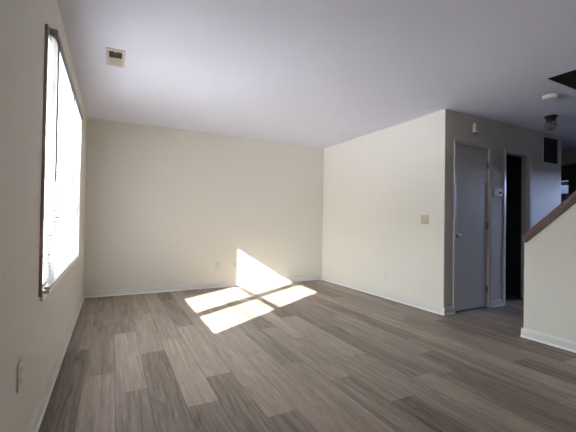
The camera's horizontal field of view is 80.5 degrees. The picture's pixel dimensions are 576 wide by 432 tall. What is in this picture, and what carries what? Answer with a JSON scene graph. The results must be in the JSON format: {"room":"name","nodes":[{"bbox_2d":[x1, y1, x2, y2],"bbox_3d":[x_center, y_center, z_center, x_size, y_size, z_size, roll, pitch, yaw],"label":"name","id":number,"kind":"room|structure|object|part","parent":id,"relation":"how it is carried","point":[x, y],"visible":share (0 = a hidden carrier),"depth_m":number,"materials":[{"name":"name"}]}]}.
{"room":"empty living room","nodes":[
{"label":"empty living room","id":0,"kind":"room"},
{"bbox_2d":[0,0,86,431],"bbox_3d":[-1.297,-0.129,1.665,0.120,2.440,6.787,1,-1,-27],"label":"wall","id":1,"kind":"structure","parent":0,"point":[33,330],"depth_m":1.47,"materials":[{"name":"beige paint"}]},
{"bbox_2d":[16,359,22,392],"bbox_3d":[-1.109,0.660,1.410,0.009,0.114,0.070,1,-1,-27],"label":"wall outlet","id":2,"kind":"object","parent":1,"relation":"attached to","point":[20,364],"visible":1,"depth_m":1.40,"materials":[{"name":"white plastic"}]},
{"bbox_2d":[27,292,83,431],"bbox_3d":[-1.253,1.048,1.681,0.019,0.088,6.546,1,-1,-27],"label":"baseboard","id":3,"kind":"structure","parent":1,"relation":"attached to","point":[35,424],"depth_m":2.19,"materials":[{"name":"white paint"}]},
{"bbox_2d":[38,24,78,300],"bbox_3d":[-1.742,-0.274,2.600,0.141,1.460,1.903,1,-1,-27],"label":"window","id":4,"kind":"structure","parent":1,"relation":"in","point":[44,209],"depth_m":2.40,"materials":[{"name":"white glass"}]},
{"bbox_3d":[-1.280,-0.293,1.782,0.013,1.426,0.025,1,-1,-27],"label":"casing","id":5,"kind":"part","parent":4,"relation":"part of","materials":[{"name":"brown wood"}]},
{"bbox_3d":[-1.595,-0.306,2.187,0.004,1.206,0.623,1,-1,-27],"label":"pane","id":6,"kind":"part","parent":4,"relation":"part of","materials":[{"name":"clear glass"}]},
{"bbox_3d":[-1.788,-0.288,2.558,0.020,1.325,1.825,1,-1,-27],"label":"frame","id":7,"kind":"part","parent":4,"relation":"part of","materials":[{"name":"white plastic"}]},
{"bbox_3d":[-1.992,-0.302,2.955,0.004,1.206,0.747,1,-1,-27],"label":"pane","id":8,"kind":"part","parent":4,"relation":"part of","materials":[{"name":"clear glass"}]},
{"bbox_2d":[44,28,73,289],"bbox_3d":[-1.463,-0.305,2.200,0.041,1.396,0.860,1,-1,-27],"label":"blind","id":9,"kind":"object","parent":4,"relation":"attached to","point":[62,85],"visible":1,"depth_m":2.06,"materials":[{"name":"white plastic"}]},
{"bbox_3d":[-1.477,0.386,2.190,0.026,0.014,0.854,1,-1,-27],"label":"rail","id":10,"kind":"part","parent":9,"relation":"part of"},
{"bbox_3d":[-1.598,-0.305,2.480,0.001,1.333,0.001,1,-1,-27],"label":"ladder cord","id":11,"kind":"part","parent":9,"relation":"part of","materials":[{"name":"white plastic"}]},
{"bbox_3d":[-1.992,-0.298,2.955,0.020,0.046,0.747,1,-1,-27],"label":"meeting rail","id":12,"kind":"part","parent":4,"relation":"part of","materials":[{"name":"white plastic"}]},
{"bbox_3d":[-1.712,0.428,2.621,0.042,0.058,1.867,1,-1,-27],"label":"sill","id":13,"kind":"part","parent":4,"relation":"part of","materials":[{"name":"white paint"}]},
{"bbox_3d":[-1.715,-0.293,2.627,0.014,1.420,1.880,1,-1,-27],"label":"casing","id":14,"kind":"part","parent":4,"relation":"part of","materials":[{"name":"white paint"}]},
{"bbox_2d":[65,87,82,267],"bbox_3d":[-1.876,-0.301,3.000,0.041,1.396,0.920,1,-1,-27],"label":"blind","id":15,"kind":"object","parent":4,"relation":"attached to","point":[76,115],"visible":0.88,"depth_m":2.91,"materials":[{"name":"white plastic"}]},
{"bbox_3d":[-1.890,0.390,2.989,0.026,0.014,0.914,1,-1,-27],"label":"rail","id":16,"kind":"part","parent":15,"relation":"part of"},
{"bbox_2d":[83,118,323,291],"bbox_3d":[0.691,-0.039,6.443,7.801,2.440,0.120,1,-1,-27],"label":"wall","id":17,"kind":"structure","parent":0,"point":[163,205],"depth_m":5.27,"materials":[{"name":"beige paint"}]},
{"bbox_2d":[84,275,321,297],"bbox_3d":[-1.062,1.099,5.454,3.785,0.088,0.019,1,-1,-27],"label":"baseboard","id":18,"kind":"structure","parent":17,"relation":"attached to","point":[142,290],"depth_m":5.24,"materials":[{"name":"white paint"}]},
{"bbox_2d":[215,261,219,268],"bbox_3d":[-1.123,0.781,5.428,0.070,0.114,0.009,1,-1,-27],"label":"wall outlet","id":19,"kind":"object","parent":17,"relation":"attached to","point":[217,263],"visible":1,"depth_m":5.42,"materials":[{"name":"beige plastic"}]},
{"bbox_2d":[38,280,575,431],"bbox_3d":[2.145,1.165,3.436,7.891,0.001,6.747,1,-1,-27],"label":"floor","id":20,"kind":"structure","parent":0,"point":[312,355],"depth_m":2.52,"materials":[{"name":"grey laminate"}]},
{"bbox_2d":[57,0,575,150],"bbox_3d":[2.187,-1.334,3.470,7.921,0.120,6.787,1,-1,-27],"label":"ceiling","id":21,"kind":"structure","parent":0,"point":[309,73],"depth_m":2.91,"materials":[{"name":"white paint"}]},
{"bbox_2d":[106,47,124,67],"bbox_3d":[-1.457,-1.328,2.876,0.140,0.016,0.336,1,-1,-27],"label":"ceiling vent","id":22,"kind":"object","parent":21,"relation":"in","point":[114,57],"visible":1,"depth_m":2.86,"materials":[{"name":"beige metal"}]},
{"bbox_2d":[542,93,558,100],"bbox_3d":[2.753,-1.243,3.572,0.145,0.041,0.144,1,-1,-27],"label":"smoke detector","id":23,"kind":"object","parent":21,"relation":"attached to","point":[552,96],"visible":1,"depth_m":3.54,"materials":[{"name":"white plastic"}]},
{"bbox_2d":[544,114,557,130],"bbox_3d":[3.280,-1.155,4.247,0.140,0.183,0.140,1,-1,-27],"label":"ceiling light","id":24,"kind":"object","parent":21,"relation":"attached to","point":[551,124],"visible":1,"depth_m":4.21,"materials":[{"name":"glass"}]},
{"bbox_3d":[3.279,-1.122,4.247,0.132,0.117,0.132,1,-1,-27],"label":"glass globe","id":25,"kind":"part","parent":24,"relation":"part of"},
{"bbox_2d":[548,73,575,88],"bbox_3d":[3.423,-1.334,2.171,0.898,0.117,2.703,1,-1,-27],"label":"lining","id":26,"kind":"object","parent":21,"relation":"attached to","point":[565,79],"visible":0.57,"depth_m":3.32,"materials":[{"name":"black"}]},
{"bbox_2d":[322,112,437,304],"bbox_3d":[1.274,-0.045,5.266,0.110,2.440,2.508,1,-1,-27],"label":"wall","id":27,"kind":"structure","parent":0,"point":[378,186],"depth_m":4.90,"materials":[{"name":"beige paint"}]},
{"bbox_2d":[321,275,444,315],"bbox_3d":[1.229,1.129,5.163,0.019,0.088,2.636,1,-1,-27],"label":"baseboard","id":28,"kind":"structure","parent":27,"relation":"attached to","point":[411,302],"depth_m":4.77,"materials":[{"name":"white paint"}]},
{"bbox_2d":[384,271,387,278],"bbox_3d":[1.395,0.842,4.862,0.009,0.114,0.070,1,-1,-27],"label":"wall outlet","id":29,"kind":"object","parent":27,"relation":"attached to","point":[385,272],"visible":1,"depth_m":4.85,"materials":[{"name":"white plastic"}]},
{"bbox_2d":[421,215,428,223],"bbox_3d":[1.712,0.044,4.272,0.018,0.116,0.116,1,-1,-27],"label":"light switch","id":30,"kind":"object","parent":27,"relation":"attached to","point":[424,218],"visible":1,"depth_m":4.27,"materials":[{"name":"beige plastic"}]},
{"bbox_2d":[436,109,560,307],"bbox_3d":[3.002,-0.026,4.685,2.648,2.440,0.110,1,-1,-27],"label":"wall","id":31,"kind":"structure","parent":0,"point":[451,125],"depth_m":4.46,"materials":[{"name":"beige paint"}]},
{"bbox_2d":[453,139,491,313],"bbox_3d":[2.301,0.127,4.289,0.729,2.102,0.168,1,-1,-27],"label":"door","id":32,"kind":"structure","parent":31,"relation":"in","point":[472,198],"depth_m":4.28,"materials":[{"name":"white paint"}]},
{"bbox_3d":[2.080,0.238,4.119,0.062,0.062,0.070,1,-1,-27],"label":"knob","id":33,"kind":"part","parent":32,"relation":"part of","materials":[{"name":"silver metal"}]},
{"bbox_2d":[444,299,503,314],"bbox_3d":[3.014,1.149,4.612,2.648,0.088,0.019,1,-1,-27],"label":"baseboard","id":34,"kind":"structure","parent":31,"relation":"attached to","point":[498,302],"depth_m":4.43,"materials":[{"name":"white paint"}]},
{"bbox_3d":[3.016,1.185,4.607,2.648,0.017,0.008,1,-1,-27],"label":"shoe moulding","id":35,"kind":"part","parent":34,"relation":"part of","materials":[{"name":"white paint"}]},
{"bbox_2d":[472,123,479,134],"bbox_3d":[2.356,-1.093,4.268,0.096,0.127,0.045,1,-1,-27],"label":"door chime","id":36,"kind":"object","parent":31,"relation":"attached to","point":[475,127],"visible":1,"depth_m":4.25,"materials":[{"name":"white plastic"}]},
{"bbox_2d":[493,188,501,196],"bbox_3d":[2.759,-0.309,4.479,0.170,0.100,0.033,1,-1,-27],"label":"thermostat","id":37,"kind":"object","parent":31,"relation":"attached to","point":[496,192],"visible":1,"depth_m":4.46,"materials":[{"name":"white plastic"}]},
{"bbox_2d":[503,148,532,304],"bbox_3d":[3.158,0.146,4.756,0.668,2.102,0.125,1,-1,-27],"label":"door frame","id":38,"kind":"structure","parent":31,"relation":"in","point":[527,158],"depth_m":4.86,"materials":[{"name":"white paint"}]},
{"bbox_2d":[542,135,558,165],"bbox_3d":[3.935,-0.980,5.102,0.440,0.416,0.010,1,-1,-27],"label":"air vent","id":39,"kind":"object","parent":31,"relation":"in","point":[550,145],"visible":1,"depth_m":5.10,"materials":[{"name":"white metal"}]},
{"bbox_2d":[505,155,521,296],"bbox_3d":[3.095,-0.014,5.561,1.458,2.440,1.360,1,-1,-27],"label":"doorway","id":40,"kind":"structure","parent":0,"point":[513,163],"depth_m":5.15,"materials":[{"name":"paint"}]},
{"bbox_2d":[524,203,575,341],"bbox_3d":[3.040,-0.060,1.951,0.110,2.440,3.076,1,-1,-27],"label":"wall","id":41,"kind":"structure","parent":0,"point":[550,255],"depth_m":3.07,"materials":[{"name":"beige paint"}]},
{"bbox_2d":[520,327,575,352],"bbox_3d":[3.010,1.115,1.940,0.129,0.088,3.095,1,-1,-27],"label":"baseboard","id":42,"kind":"structure","parent":41,"relation":"attached to","point":[558,342],"depth_m":3.07,"materials":[{"name":"white paint"}]},
{"bbox_3d":[3.009,1.151,1.940,0.129,0.017,3.095,1,-1,-27],"label":"shoe moulding","id":43,"kind":"part","parent":42,"relation":"part of","materials":[{"name":"white paint"}]},
{"bbox_2d":[521,191,575,242],"bbox_3d":[2.688,-0.490,2.651,0.138,1.489,1.569,1,-1,-27],"label":"stair rail","id":44,"kind":"object","parent":41,"relation":"attached to","point":[566,204],"visible":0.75,"depth_m":3.08,"materials":[{"name":"brown wood"}]},
{"bbox_2d":[566,70,575,76],"bbox_3d":[3.440,-2.453,2.185,1.058,2.118,2.863,1,-1,-27],"label":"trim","id":45,"kind":"structure","parent":41,"relation":"attached to","point":[572,73],"depth_m":3.38,"materials":[{"name":"black"}]},
{"bbox_2d":[561,149,575,183],"bbox_3d":[5.633,0.021,5.244,0.120,2.440,6.547,1,-1,-27],"label":"wall","id":46,"kind":"structure","parent":0,"point":[568,157],"depth_m":6.19,"materials":[{"name":"beige paint"}]},
{"bbox_2d":[561,165,567,182],"bbox_3d":[4.871,-0.753,6.257,0.333,0.270,0.600,1,-1,-27],"label":"upper cabinet","id":47,"kind":"object","parent":46,"relation":"attached to","point":[564,168],"visible":0.21,"depth_m":5.96,"materials":[{"name":"brown wood"}]},
{"bbox_2d":[561,183,567,193],"bbox_3d":[5.084,-0.314,6.309,0.050,0.560,0.460,1,-1,-27],"label":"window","id":48,"kind":"structure","parent":46,"relation":"in","point":[564,187],"depth_m":6.28,"materials":[{"name":"white glass"}]},
{"bbox_2d":[561,193,567,202],"bbox_3d":[5.026,-0.193,6.278,0.016,0.435,0.500,1,-1,-27],"label":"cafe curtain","id":49,"kind":"object","parent":46,"relation":"attached to","point":[563,196],"visible":0.07,"depth_m":6.23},
{"bbox_2d":[568,164,575,196],"bbox_3d":[5.140,-0.536,5.728,0.333,0.710,0.575,1,-1,-27],"label":"upper cabinet","id":50,"kind":"object","parent":46,"relation":"attached to","point":[571,168],"visible":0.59,"depth_m":5.86,"materials":[{"name":"brown wood"}]}
]}

